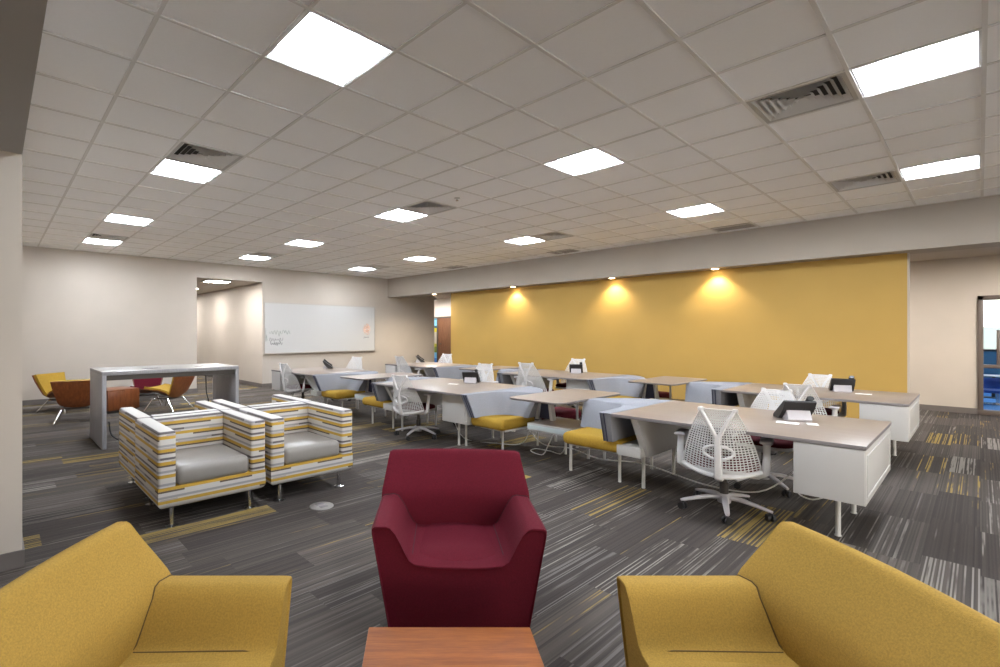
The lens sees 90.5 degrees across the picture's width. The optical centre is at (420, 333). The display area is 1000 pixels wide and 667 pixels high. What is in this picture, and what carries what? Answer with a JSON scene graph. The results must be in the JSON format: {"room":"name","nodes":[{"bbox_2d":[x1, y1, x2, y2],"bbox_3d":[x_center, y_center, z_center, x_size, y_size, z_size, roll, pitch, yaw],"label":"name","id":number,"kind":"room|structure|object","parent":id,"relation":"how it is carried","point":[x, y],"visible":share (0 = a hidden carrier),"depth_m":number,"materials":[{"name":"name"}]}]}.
{"room":"open-plan office","nodes":[
{"label":"open-plan office","id":0,"kind":"room"},
{"bbox_2d":[0,150,21,553],"bbox_3d":[-7.408,-0.216,4.781,5.139,3.346,9.050,0,0,-41],"label":"wall","id":1,"kind":"structure","parent":0,"point":[10,163],"depth_m":3.03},
{"bbox_2d":[0,550,21,571],"bbox_3d":[-4.426,1.405,1.370,5.139,0.104,0.012,0,0,-41],"label":"baseboard","id":2,"kind":"object","parent":1,"relation":"attached to","point":[11,560],"visible":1,"depth_m":3.02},
{"bbox_2d":[0,0,47,153],"bbox_3d":[-0.826,-1.506,-2.748,5.139,0.766,10.950,0,0,-41],"label":"wall","id":3,"kind":"structure","parent":0,"point":[21,21],"depth_m":2.03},
{"bbox_2d":[22,246,433,399],"bbox_3d":[-4.060,-0.216,13.486,11.961,3.346,0.150,0,0,-41],"label":"wall","id":4,"kind":"structure","parent":0,"point":[82,311],"depth_m":11.40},
{"bbox_2d":[22,388,196,405],"bbox_3d":[-6.905,1.405,10.891,3.661,0.104,0.012,0,0,-41],"label":"baseboard","id":5,"kind":"structure","parent":4,"relation":"attached to","point":[38,401],"depth_m":10.11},
{"bbox_2d":[264,302,375,354],"bbox_3d":[-2.826,-0.145,14.415,3.684,1.425,0.075,0,0,-41],"label":"whiteboard","id":6,"kind":"object","parent":4,"relation":"attached to","point":[289,328],"visible":1,"depth_m":14.26,"materials":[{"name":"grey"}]},
{"bbox_2d":[264,350,375,354],"bbox_3d":[-2.826,0.552,14.415,3.660,0.030,0.075,0,0,-41],"label":"tray","id":7,"kind":"object","parent":6,"relation":"on","point":[288,351],"depth_m":14.09,"materials":[{"name":"silver metal"}]},
{"bbox_2d":[197,283,259,382],"bbox_3d":[-6.985,0.032,16.407,0.120,2.850,8.100,0,0,-41],"label":"wall","id":8,"kind":"structure","parent":0,"point":[228,320],"depth_m":14.92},
{"bbox_2d":[197,278,259,293],"bbox_3d":[-8.554,-1.418,15.102,4.200,0.050,8.200,0,0,-41],"label":"ceiling","id":9,"kind":"structure","parent":0,"point":[203,287],"depth_m":14.17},
{"bbox_2d":[0,376,999,666],"bbox_3d":[-1.741,1.517,8.373,18.600,0.120,29.100,0,0,-41],"label":"floor","id":10,"kind":"structure","parent":0,"point":[934,517],"depth_m":3.81,"materials":[{"name":"grey carpet"}]},
{"bbox_2d":[32,372,65,413],"bbox_3d":[-6.720,1.103,9.219,0.675,0.709,0.670,0,0,8],"label":"lounge chair","id":11,"kind":"object","parent":10,"relation":"on","point":[42,381],"visible":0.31,"depth_m":9.05,"materials":[{"name":"yellow fabric"}]},
{"bbox_2d":[50,379,89,424],"bbox_3d":[-5.727,1.103,8.187,0.670,0.709,0.675,0,0,-29],"label":"lounge chair","id":12,"kind":"object","parent":10,"relation":"on","point":[70,394],"visible":0.71,"depth_m":7.94,"materials":[{"name":"brown wood"}]},
{"bbox_2d":[106,386,138,413],"bbox_3d":[-5.765,1.247,9.239,0.580,0.420,0.580,0,0,29],"label":"coffee table","id":13,"kind":"object","parent":10,"relation":"on","point":[117,398],"visible":0.73,"depth_m":9.07,"materials":[{"name":"brown wood"}]},
{"bbox_2d":[0,521,291,666],"bbox_3d":[-0.822,1.057,1.375,0.720,0.800,0.790,0,0,0],"label":"armchair","id":14,"kind":"object","parent":10,"relation":"on","point":[106,599],"visible":1,"depth_m":1.57,"materials":[{"name":"yellow"}]},
{"bbox_2d":[130,378,162,405],"bbox_3d":[-5.620,1.138,10.051,0.616,0.638,0.621,0,0,-26],"label":"lounge chair","id":15,"kind":"object","parent":10,"relation":"on","point":[150,382],"visible":0.41,"depth_m":10.16,"materials":[{"name":"red fabric"}]},
{"bbox_2d":[90,363,238,449],"bbox_3d":[-3.671,0.967,7.071,1.720,0.981,1.000,0,0,-41],"label":"table","id":16,"kind":"object","parent":10,"relation":"on","point":[225,377],"visible":0.92,"depth_m":6.71,"materials":[{"name":"grey laminate"}]},
{"bbox_2d":[143,376,194,411],"bbox_3d":[-4.809,1.103,9.393,0.675,0.709,0.670,0,0,8],"label":"lounge chair","id":17,"kind":"object","parent":10,"relation":"on","point":[178,386],"visible":0.94,"depth_m":9.27,"materials":[{"name":"brown wood"}]},
{"bbox_2d":[119,401,230,500],"bbox_3d":[-2.378,1.089,4.748,0.820,0.735,0.780,0,0,-41],"label":"chair","id":18,"kind":"object","parent":10,"relation":"on","point":[128,416],"visible":0.3,"depth_m":4.52,"materials":[{"name":"fabric"}]},
{"bbox_2d":[135,409,265,528],"bbox_3d":[-1.864,1.089,4.135,0.820,0.735,0.780,0,0,-41],"label":"chair","id":19,"kind":"object","parent":10,"relation":"on","point":[181,459],"visible":1,"depth_m":3.97,"materials":[{"name":"fabric"}]},
{"bbox_2d":[176,443,248,484],"bbox_3d":[-1.825,1.076,4.090,0.558,0.152,0.658,0,0,-41],"label":"seat cushion","id":20,"kind":"object","parent":19,"relation":"on","point":[196,463],"depth_m":3.92,"materials":[{"name":"leather"}]},
{"bbox_2d":[211,394,310,410],"bbox_3d":[-1.727,1.089,5.318,0.820,0.735,0.780,0,0,-41],"label":"chair","id":21,"kind":"object","parent":10,"relation":"on","point":[277,399],"visible":0.17,"depth_m":5.20,"materials":[{"name":"fabric"}]},
{"bbox_2d":[237,401,352,501],"bbox_3d":[-1.211,1.089,4.706,0.820,0.735,0.780,0,0,-41],"label":"chair","id":22,"kind":"object","parent":10,"relation":"on","point":[307,439],"visible":0.74,"depth_m":4.56,"materials":[{"name":"fabric"}]},
{"bbox_2d":[284,431,338,464],"bbox_3d":[-1.173,1.076,4.661,0.558,0.152,0.658,0,0,-41],"label":"seat cushion","id":23,"kind":"object","parent":22,"relation":"on","point":[300,447],"depth_m":4.49,"materials":[{"name":"leather"}]},
{"bbox_2d":[279,363,311,398],"bbox_3d":[-2.355,1.007,9.467,0.695,0.900,0.757,0,0,34],"label":"office chair","id":24,"kind":"object","parent":10,"relation":"on","point":[286,376],"visible":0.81,"depth_m":9.22,"materials":[{"name":"grey plastic"}]},
{"bbox_2d":[271,367,368,408],"bbox_3d":[-1.974,1.091,9.688,1.350,0.732,1.576,0,0,-41],"label":"desk","id":25,"kind":"object","parent":10,"relation":"on","point":[277,384],"visible":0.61,"depth_m":9.60,"materials":[{"name":"grey"}]},
{"bbox_2d":[271,367,368,375],"bbox_3d":[-1.975,0.739,9.689,1.350,0.027,1.570,0,0,-41],"label":"countertop","id":26,"kind":"structure","parent":25,"relation":"on","point":[316,370],"depth_m":9.61,"materials":[{"name":"grey"}]},
{"bbox_2d":[309,502,333,509],"bbox_3d":[-0.835,1.452,4.131,0.200,0.010,0.200,0,0,-41],"label":"floor outlet","id":27,"kind":"object","parent":10,"relation":"on","point":[318,505],"visible":1,"depth_m":4.11,"materials":[{"name":"grey"}]},
{"bbox_2d":[312,371,377,411],"bbox_3d":[-1.309,1.090,8.911,1.371,0.734,0.919,0,0,-41],"label":"seat","id":28,"kind":"object","parent":10,"relation":"on","point":[332,386],"visible":0.74,"depth_m":8.63,"materials":[{"name":"fabric"}]},
{"bbox_2d":[321,390,365,398],"bbox_3d":[-1.369,1.060,8.699,0.640,0.123,0.520,0,0,-41],"label":"cushion","id":29,"kind":"object","parent":28,"relation":"on","point":[331,394],"depth_m":8.49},
{"bbox_2d":[340,372,422,418],"bbox_3d":[-0.667,1.090,8.482,1.370,0.734,0.720,0,0,-41],"label":"table","id":30,"kind":"object","parent":10,"relation":"on","point":[370,378],"visible":0.57,"depth_m":8.44,"materials":[{"name":"grey"}]},
{"bbox_2d":[362,377,440,428],"bbox_3d":[-0.380,1.090,7.849,1.371,0.734,0.699,0,0,-41],"label":"seat","id":31,"kind":"object","parent":10,"relation":"on","point":[381,396],"visible":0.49,"depth_m":7.43,"materials":[{"name":"fabric"}]},
{"bbox_2d":[362,396,391,407],"bbox_3d":[-0.493,1.060,7.698,0.640,0.123,0.620,0,0,-41],"label":"cushion","id":32,"kind":"object","parent":31,"relation":"on","point":[371,401],"depth_m":7.47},
{"bbox_2d":[395,356,422,376],"bbox_3d":[-0.196,0.976,11.009,0.743,0.963,0.810,0,0,41],"label":"office chair","id":33,"kind":"object","parent":10,"relation":"on","point":[402,363],"visible":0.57,"depth_m":10.74,"materials":[{"name":"grey plastic"}]},
{"bbox_2d":[391,374,439,440],"bbox_3d":[-0.083,1.007,6.884,0.695,0.900,0.757,0,0,28],"label":"office chair","id":34,"kind":"object","parent":10,"relation":"on","point":[412,408],"visible":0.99,"depth_m":6.65,"materials":[{"name":"grey plastic"}]},
{"bbox_2d":[385,362,468,379],"bbox_3d":[0.176,1.091,11.567,1.350,0.732,1.576,0,0,-41],"label":"desk","id":35,"kind":"object","parent":10,"relation":"on","point":[427,371],"visible":0.45,"depth_m":11.48,"materials":[{"name":"grey"}]},
{"bbox_2d":[385,362,468,367],"bbox_3d":[0.174,0.739,11.568,1.350,0.027,1.570,0,0,-41],"label":"countertop","id":36,"kind":"structure","parent":35,"relation":"on","point":[423,364],"depth_m":11.48,"materials":[{"name":"grey"}]},
{"bbox_2d":[376,378,524,444],"bbox_3d":[0.412,1.091,6.958,1.350,0.732,1.735,0,0,-41],"label":"desk","id":37,"kind":"object","parent":10,"relation":"on","point":[454,410],"visible":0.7,"depth_m":6.58,"materials":[{"name":"grey"}]},
{"bbox_2d":[376,378,524,395],"bbox_3d":[0.420,0.739,6.949,1.350,0.027,1.710,0,0,-41],"label":"countertop","id":38,"kind":"structure","parent":37,"relation":"on","point":[436,385],"depth_m":6.71,"materials":[{"name":"grey"}]},
{"bbox_2d":[462,369,479,383],"bbox_3d":[0.748,0.622,7.208,0.230,0.206,0.206,0,0,17],"label":"desk phone","id":39,"kind":"object","parent":37,"relation":"on","point":[468,377],"visible":1,"depth_m":7.13,"materials":[{"name":"black plastic"}]},
{"bbox_2d":[362,627,543,666],"bbox_3d":[0.104,1.257,1.473,0.580,0.400,0.580,0,0,0],"label":"coffee table","id":40,"kind":"object","parent":10,"relation":"on","point":[385,646],"visible":1,"depth_m":1.65,"materials":[{"name":"brown wood"}]},
{"bbox_2d":[432,365,477,378],"bbox_3d":[0.841,1.090,10.790,1.371,0.734,0.919,0,0,-41],"label":"seat","id":41,"kind":"object","parent":10,"relation":"on","point":[452,372],"visible":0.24,"depth_m":10.61,"materials":[{"name":"fabric"}]},
{"bbox_2d":[372,448,546,626],"bbox_3d":[0.183,1.057,2.542,0.790,0.800,0.720,0,0,2],"label":"armchair","id":42,"kind":"object","parent":10,"relation":"on","point":[459,538],"visible":0.89,"depth_m":2.31,"materials":[{"name":"red"}]},
{"bbox_2d":[453,363,497,424],"bbox_3d":[0.899,0.980,8.029,0.736,0.954,0.802,0,0,26],"label":"office chair","id":43,"kind":"object","parent":10,"relation":"on","point":[481,372],"visible":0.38,"depth_m":8.26,"materials":[{"name":"grey plastic"}]},
{"bbox_2d":[458,366,522,378],"bbox_3d":[1.482,1.090,10.361,1.370,0.734,0.720,0,0,-41],"label":"table","id":44,"kind":"object","parent":10,"relation":"on","point":[493,367],"visible":0.21,"depth_m":10.29,"materials":[{"name":"grey"}]},
{"bbox_2d":[460,386,542,449],"bbox_3d":[1.067,1.090,6.194,1.371,0.734,0.919,0,0,-41],"label":"seat","id":45,"kind":"object","parent":10,"relation":"on","point":[495,410],"visible":0.86,"depth_m":5.92,"materials":[{"name":"fabric"}]},
{"bbox_2d":[471,415,534,430],"bbox_3d":[1.007,1.060,5.981,0.640,0.123,0.520,0,0,-41],"label":"cushion","id":46,"kind":"object","parent":45,"relation":"on","point":[492,422],"depth_m":5.79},
{"bbox_2d":[496,369,542,384],"bbox_3d":[1.769,1.090,9.728,1.371,0.734,0.699,0,0,-41],"label":"seat","id":47,"kind":"object","parent":10,"relation":"on","point":[501,378],"visible":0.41,"depth_m":9.19,"materials":[{"name":"plastic"}]},
{"bbox_2d":[514,362,556,418],"bbox_3d":[2.011,0.971,8.515,0.750,0.972,0.817,0,0,32],"label":"office chair","id":48,"kind":"object","parent":10,"relation":"on","point":[526,375],"visible":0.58,"depth_m":8.24,"materials":[{"name":"grey plastic"}]},
{"bbox_2d":[539,407,580,441],"bbox_3d":[1.815,1.222,6.395,0.480,0.470,0.400,0,0,-41],"label":"seat","id":49,"kind":"object","parent":10,"relation":"on","point":[563,412],"visible":0.41,"depth_m":6.28,"materials":[{"name":"red fabric"}]},
{"bbox_2d":[540,407,580,419],"bbox_3d":[1.815,1.054,6.395,0.480,0.135,0.400,0,0,-41],"label":"cushion","id":50,"kind":"object","parent":49,"relation":"on","point":[563,412],"depth_m":6.26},
{"bbox_2d":[502,369,622,389],"bbox_3d":[2.562,1.091,8.837,1.350,0.732,1.735,0,0,-41],"label":"desk","id":51,"kind":"object","parent":10,"relation":"on","point":[573,380],"visible":0.23,"depth_m":8.46,"materials":[{"name":"grey"}]},
{"bbox_2d":[502,369,622,380],"bbox_3d":[2.570,0.739,8.828,1.350,0.027,1.710,0,0,-41],"label":"countertop","id":52,"kind":"structure","parent":51,"relation":"on","point":[556,374],"depth_m":8.67,"materials":[{"name":"grey"}]},
{"bbox_2d":[510,389,619,458],"bbox_3d":[1.709,1.090,5.764,1.370,0.734,0.720,0,0,-41],"label":"table","id":53,"kind":"object","parent":10,"relation":"on","point":[550,424],"visible":0.75,"depth_m":5.67,"materials":[{"name":"grey"}]},
{"bbox_2d":[528,424,566,434],"bbox_3d":[1.431,1.077,5.475,0.008,0.050,0.560,0,0,-41],"label":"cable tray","id":54,"kind":"object","parent":53,"relation":"attached to","point":[548,429],"depth_m":5.49,"materials":[{"name":"grey"}]},
{"bbox_2d":[527,422,583,435],"bbox_3d":[1.664,1.079,5.678,0.610,0.085,0.580,0,0,-41],"label":"shelf","id":55,"kind":"object","parent":53,"relation":"attached to","point":[555,428],"depth_m":5.51,"materials":[{"name":"white laminate"}]},
{"bbox_2d":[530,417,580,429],"bbox_3d":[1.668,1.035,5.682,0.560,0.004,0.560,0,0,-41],"label":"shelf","id":56,"kind":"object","parent":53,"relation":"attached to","point":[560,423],"depth_m":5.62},
{"bbox_2d":[554,358,586,409],"bbox_3d":[2.915,0.976,9.446,0.743,0.963,0.810,0,0,29],"label":"office chair","id":57,"kind":"object","parent":10,"relation":"on","point":[558,385],"visible":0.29,"depth_m":9.59,"materials":[{"name":"grey plastic"}]},
{"bbox_2d":[582,375,645,412],"bbox_3d":[3.217,1.090,8.072,1.371,0.734,0.919,0,0,-41],"label":"seat","id":58,"kind":"object","parent":10,"relation":"on","point":[620,384],"visible":0.46,"depth_m":7.88,"materials":[{"name":"fabric"}]},
{"bbox_2d":[563,398,671,481],"bbox_3d":[1.996,1.090,5.131,1.371,0.734,0.699,0,0,-41],"label":"seat","id":59,"kind":"object","parent":10,"relation":"on","point":[601,431],"visible":0.78,"depth_m":4.86,"materials":[{"name":"fabric"}]},
{"bbox_2d":[563,427,636,452],"bbox_3d":[1.883,1.060,4.980,0.640,0.123,0.620,0,0,-41],"label":"cushion","id":60,"kind":"object","parent":59,"relation":"on","point":[586,437],"depth_m":4.80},
{"bbox_2d":[530,431,792,492],"bbox_3d":[2.202,1.272,5.251,0.119,0.297,3.023,0,0,-35],"label":"power cord","id":61,"kind":"object","parent":10,"relation":"on","point":[791,473],"visible":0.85,"depth_m":4.70,"materials":[{"name":"white plastic"}]},
{"bbox_2d":[628,376,706,400],"bbox_3d":[3.858,1.090,7.643,1.370,0.734,0.720,0,0,-41],"label":"table","id":62,"kind":"object","parent":10,"relation":"on","point":[651,388],"visible":0.52,"depth_m":7.70,"materials":[{"name":"grey"}]},
{"bbox_2d":[650,397,684,400],"bbox_3d":[3.817,1.035,7.561,0.560,0.004,0.560,0,0,-41],"label":"shelf","id":63,"kind":"object","parent":62,"relation":"attached to","point":[650,397],"depth_m":7.67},
{"bbox_2d":[685,382,749,439],"bbox_3d":[4.145,1.090,7.010,1.371,0.734,0.699,0,0,-41],"label":"panel","id":64,"kind":"object","parent":10,"relation":"on","point":[697,392],"visible":0.39,"depth_m":6.99,"materials":[{"name":"fabric"}]},
{"bbox_2d":[674,406,775,525],"bbox_3d":[2.437,1.007,3.940,0.695,0.900,0.757,0,0,29],"label":"office chair","id":65,"kind":"object","parent":10,"relation":"on","point":[723,466],"visible":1,"depth_m":3.73,"materials":[{"name":"grey plastic"}]},
{"bbox_2d":[611,400,890,536],"bbox_3d":[2.792,1.091,4.237,1.350,0.732,1.746,0,0,-41],"label":"desk","id":66,"kind":"object","parent":10,"relation":"on","point":[839,459],"visible":0.96,"depth_m":3.59,"materials":[{"name":"grey"}]},
{"bbox_2d":[611,400,890,450],"bbox_3d":[2.800,0.739,4.227,1.350,0.027,1.720,0,0,-41],"label":"countertop","id":67,"kind":"structure","parent":66,"relation":"on","point":[843,432],"depth_m":3.95,"materials":[{"name":"grey"}]},
{"bbox_2d":[773,396,816,421],"bbox_3d":[3.164,0.622,4.140,0.230,0.206,0.206,0,0,13],"label":"desk phone","id":68,"kind":"object","parent":66,"relation":"on","point":[789,410],"visible":1,"depth_m":4.06,"materials":[{"name":"black plastic"}]},
{"bbox_2d":[733,387,793,497],"bbox_3d":[3.351,1.007,4.739,0.695,0.900,0.757,0,0,41],"label":"office chair","id":69,"kind":"object","parent":10,"relation":"on","point":[780,445],"visible":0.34,"depth_m":4.63,"materials":[{"name":"grey plastic"}]},
{"bbox_2d":[767,383,840,454],"bbox_3d":[4.458,1.007,5.700,0.695,0.900,0.757,0,0,38],"label":"office chair","id":70,"kind":"object","parent":10,"relation":"on","point":[835,408],"visible":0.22,"depth_m":5.44,"materials":[{"name":"grey plastic"}]},
{"bbox_2d":[617,521,999,666],"bbox_3d":[1.066,1.057,1.375,0.720,0.800,0.790,0,0,0],"label":"armchair","id":71,"kind":"object","parent":10,"relation":"on","point":[805,597],"visible":1,"depth_m":1.55,"materials":[{"name":"yellow"}]},
{"bbox_2d":[790,373,846,416],"bbox_3d":[5.273,1.007,6.552,0.695,0.900,0.757,0,0,41],"label":"office chair","id":72,"kind":"object","parent":10,"relation":"on","point":[843,410],"visible":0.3,"depth_m":6.67,"materials":[{"name":"grey plastic"}]},
{"bbox_2d":[721,383,919,455],"bbox_3d":[4.941,1.091,6.116,1.350,0.732,1.746,0,0,-41],"label":"desk","id":73,"kind":"object","parent":10,"relation":"on","point":[900,409],"visible":0.6,"depth_m":5.46,"materials":[{"name":"grey"}]},
{"bbox_2d":[721,383,919,406],"bbox_3d":[4.949,0.739,6.106,1.350,0.027,1.720,0,0,-41],"label":"countertop","id":74,"kind":"structure","parent":73,"relation":"on","point":[877,397],"depth_m":5.83,"materials":[{"name":"grey"}]},
{"bbox_2d":[828,376,855,392],"bbox_3d":[5.277,0.622,6.131,0.230,0.206,0.206,0,0,32],"label":"desk phone","id":75,"kind":"object","parent":73,"relation":"on","point":[836,384],"visible":1,"depth_m":6.06,"materials":[{"name":"black plastic"}]},
{"bbox_2d":[22,0,999,278],"bbox_3d":[1.819,-1.798,5.409,9.581,0.020,19.750,0,0,-41],"label":"ceiling","id":76,"kind":"structure","parent":0,"point":[466,43],"depth_m":4.09,"materials":[{"name":"tile"}]},
{"bbox_2d":[83,238,121,245],"bbox_3d":[-6.204,-1.830,9.543,0.610,0.127,0.610,0,0,-41],"label":"ceiling light","id":77,"kind":"object","parent":76,"relation":"attached to","point":[87,240],"visible":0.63,"depth_m":9.51,"materials":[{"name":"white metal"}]},
{"bbox_2d":[85,238,119,243],"bbox_3d":[-6.204,-1.808,9.543,0.577,0.084,0.330,0,0,-41],"label":"diffuser","id":78,"kind":"object","parent":77,"relation":"attached to","point":[88,239],"depth_m":9.47,"materials":[{"name":"white"}]},
{"bbox_2d":[151,159,220,183],"bbox_3d":[-2.590,-1.830,5.410,0.610,0.127,0.610,0,0,-41],"label":"ceiling light","id":79,"kind":"object","parent":76,"relation":"attached to","point":[168,168],"visible":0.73,"depth_m":5.40,"materials":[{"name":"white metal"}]},
{"bbox_2d":[375,209,426,221],"bbox_3d":[-0.294,-1.830,7.418,0.610,0.127,0.610,0,0,-41],"label":"ceiling light","id":80,"kind":"object","parent":76,"relation":"attached to","point":[398,215],"visible":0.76,"depth_m":7.40,"materials":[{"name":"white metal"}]},
{"bbox_2d":[382,209,421,219],"bbox_3d":[-0.294,-1.808,7.418,0.577,0.084,0.330,0,0,-41],"label":"diffuser","id":81,"kind":"object","parent":80,"relation":"attached to","point":[400,214],"depth_m":7.35,"materials":[{"name":"white"}]},
{"bbox_2d":[22,0,999,278],"bbox_3d":[1.819,-1.785,5.409,9.581,0.009,19.750,0,0,-41],"label":"grid","id":82,"kind":"object","parent":76,"relation":"attached to","point":[984,27],"visible":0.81,"depth_m":4.51,"materials":[{"name":"white"}]},
{"bbox_2d":[87,233,128,241],"bbox_3d":[-5.802,-1.820,9.084,0.594,0.076,0.594,0,0,-41],"label":"air vent","id":83,"kind":"object","parent":82,"relation":"attached to","point":[92,235],"visible":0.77,"depth_m":9.13,"materials":[{"name":"grey"}]},
{"bbox_2d":[104,214,152,225],"bbox_3d":[-4.598,-1.830,7.707,0.610,0.127,0.610,0,0,-41],"label":"ceiling light","id":84,"kind":"object","parent":82,"relation":"attached to","point":[112,218],"visible":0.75,"depth_m":7.68,"materials":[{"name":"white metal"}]},
{"bbox_2d":[165,142,242,170],"bbox_3d":[-2.189,-1.820,4.951,0.594,0.076,0.594,0,0,-41],"label":"air vent","id":85,"kind":"object","parent":82,"relation":"attached to","point":[184,152],"visible":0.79,"depth_m":4.99,"materials":[{"name":"grey"}]},
{"bbox_2d":[286,240,323,246],"bbox_3d":[-2.301,-1.830,9.714,0.610,0.127,0.610,0,0,-41],"label":"ceiling light","id":86,"kind":"object","parent":82,"relation":"attached to","point":[297,242],"visible":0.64,"depth_m":9.70,"materials":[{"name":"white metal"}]},
{"bbox_2d":[266,11,392,85],"bbox_3d":[-0.583,-1.830,3.114,0.610,0.127,0.610,0,0,-41],"label":"ceiling light","id":87,"kind":"object","parent":82,"relation":"attached to","point":[317,45],"visible":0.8,"depth_m":3.09,"materials":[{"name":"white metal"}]},
{"bbox_2d":[278,15,380,75],"bbox_3d":[-0.583,-1.808,3.114,0.577,0.084,0.330,0,0,-41],"label":"diffuser","id":88,"kind":"object","parent":87,"relation":"attached to","point":[315,39],"depth_m":3.05,"materials":[{"name":"white"}]},
{"bbox_2d":[400,201,455,214],"bbox_3d":[0.107,-1.820,6.958,0.594,0.076,0.594,0,0,-41],"label":"air vent","id":89,"kind":"object","parent":82,"relation":"attached to","point":[425,207],"visible":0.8,"depth_m":6.99,"materials":[{"name":"grey"}]},
{"bbox_2d":[530,232,571,240],"bbox_3d":[2.404,-1.820,8.966,0.594,0.076,0.594,0,0,-41],"label":"air vent","id":90,"kind":"object","parent":82,"relation":"attached to","point":[554,235],"visible":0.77,"depth_m":9.00,"materials":[{"name":"grey"}]},
{"bbox_2d":[545,149,623,175],"bbox_3d":[1.713,-1.830,5.121,0.610,0.127,0.610,0,0,-41],"label":"ceiling light","id":91,"kind":"object","parent":82,"relation":"attached to","point":[595,159],"visible":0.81,"depth_m":5.12,"materials":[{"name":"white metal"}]},
{"bbox_2d":[557,150,612,171],"bbox_3d":[1.713,-1.808,5.121,0.577,0.084,0.330,0,0,-41],"label":"diffuser","id":92,"kind":"object","parent":91,"relation":"attached to","point":[588,161],"depth_m":5.06,"materials":[{"name":"white"}]},
{"bbox_2d":[668,204,723,217],"bbox_3d":[4.010,-1.830,7.129,0.610,0.127,0.610,0,0,-41],"label":"ceiling light","id":93,"kind":"object","parent":82,"relation":"attached to","point":[709,208],"visible":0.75,"depth_m":7.14,"materials":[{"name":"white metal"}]},
{"bbox_2d":[679,204,714,214],"bbox_3d":[4.010,-1.808,7.129,0.577,0.084,0.330,0,0,-41],"label":"diffuser","id":94,"kind":"object","parent":93,"relation":"attached to","point":[704,209],"depth_m":7.07,"materials":[{"name":"white"}]},
{"bbox_2d":[746,72,858,123],"bbox_3d":[2.918,-1.820,3.744,0.594,0.076,0.594,0,0,-41],"label":"air vent","id":95,"kind":"object","parent":82,"relation":"attached to","point":[837,89],"visible":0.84,"depth_m":3.75,"materials":[{"name":"grey"}]},
{"bbox_2d":[828,170,900,191],"bbox_3d":[5.214,-1.820,5.751,0.594,0.076,0.594,0,0,-41],"label":"air vent","id":96,"kind":"object","parent":82,"relation":"attached to","point":[892,176],"visible":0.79,"depth_m":5.77,"materials":[{"name":"grey"}]},
{"bbox_2d":[504,237,543,244],"bbox_3d":[2.002,-1.830,9.425,0.610,0.127,0.610,0,0,-41],"label":"ceiling light","id":97,"kind":"object","parent":76,"relation":"attached to","point":[526,240],"visible":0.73,"depth_m":9.40,"materials":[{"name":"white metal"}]},
{"bbox_2d":[511,237,539,242],"bbox_3d":[2.002,-1.808,9.425,0.577,0.084,0.330,0,0,-41],"label":"diffuser","id":98,"kind":"object","parent":97,"relation":"attached to","point":[526,239],"depth_m":9.35,"materials":[{"name":"white"}]},
{"bbox_2d":[710,222,755,231],"bbox_3d":[5.257,-1.786,8.208,0.404,0.008,0.580,0,0,-41],"label":"ceiling vent","id":99,"kind":"object","parent":76,"relation":"in","point":[747,225],"visible":1,"depth_m":8.22,"materials":[{"name":"grey"}]},
{"bbox_2d":[850,30,980,97],"bbox_3d":[3.319,-1.830,3.284,0.610,0.127,0.610,0,0,-41],"label":"ceiling light","id":100,"kind":"object","parent":76,"relation":"attached to","point":[961,53],"visible":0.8,"depth_m":3.27,"materials":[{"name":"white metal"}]},
{"bbox_2d":[878,40,952,87],"bbox_3d":[3.319,-1.808,3.284,0.577,0.084,0.330,0,0,-41],"label":"diffuser","id":101,"kind":"object","parent":100,"relation":"attached to","point":[933,61],"depth_m":3.25,"materials":[{"name":"white"}]},
{"bbox_2d":[899,155,980,180],"bbox_3d":[5.615,-1.830,5.292,0.610,0.127,0.610,0,0,-41],"label":"ceiling light","id":102,"kind":"object","parent":76,"relation":"attached to","point":[974,162],"visible":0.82,"depth_m":5.30,"materials":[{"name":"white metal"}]},
{"bbox_2d":[917,159,962,175],"bbox_3d":[5.615,-1.808,5.292,0.577,0.084,0.330,0,0,-41],"label":"diffuser","id":103,"kind":"object","parent":102,"relation":"attached to","point":[956,165],"depth_m":5.25,"materials":[{"name":"white"}]},
{"bbox_2d":[451,253,906,418],"bbox_3d":[4.026,0.135,10.725,0.080,2.645,9.450,0,0,-41],"label":"wall","id":104,"kind":"structure","parent":0,"point":[779,324],"depth_m":9.09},
{"bbox_2d":[907,253,909,392],"bbox_3d":[7.142,0.140,7.160,0.084,2.635,0.020,0,0,-41],"label":"trim","id":105,"kind":"structure","parent":104,"relation":"attached to","point":[908,254],"depth_m":7.14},
{"bbox_2d":[388,195,999,297],"bbox_3d":[5.477,-1.533,8.906,0.530,0.710,20.200,0,0,-41],"label":"soffit","id":106,"kind":"structure","parent":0,"point":[973,223],"depth_m":8.26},
{"bbox_2d":[434,255,999,407],"bbox_3d":[5.856,0.032,13.753,0.120,2.850,27.000,0,0,-41],"label":"wall","id":107,"kind":"structure","parent":0,"point":[944,293],"depth_m":9.13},
{"bbox_2d":[434,316,450,362],"bbox_3d":[0.799,0.392,19.493,0.199,2.130,2.300,0,0,-41],"label":"door","id":108,"kind":"structure","parent":107,"relation":"in","point":[443,323],"depth_m":19.33,"materials":[{"name":"brown"}]},
{"bbox_2d":[919,404,977,413],"bbox_3d":[5.796,1.405,13.720,0.012,0.104,12.970,0,0,-41],"label":"baseboard","id":109,"kind":"structure","parent":107,"relation":"attached to","point":[921,406],"depth_m":9.10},
{"bbox_2d":[978,295,999,415],"bbox_3d":[10.561,0.387,8.355,0.162,2.140,1.380,0,0,-41],"label":"door","id":110,"kind":"structure","parent":107,"relation":"in","point":[988,305],"depth_m":8.77,"materials":[{"name":"glass"}]},
{"bbox_2d":[434,246,999,298],"bbox_3d":[4.662,-1.418,12.709,3.250,0.050,27.000,0,0,-41],"label":"ceiling","id":111,"kind":"structure","parent":0,"point":[989,251],"depth_m":8.62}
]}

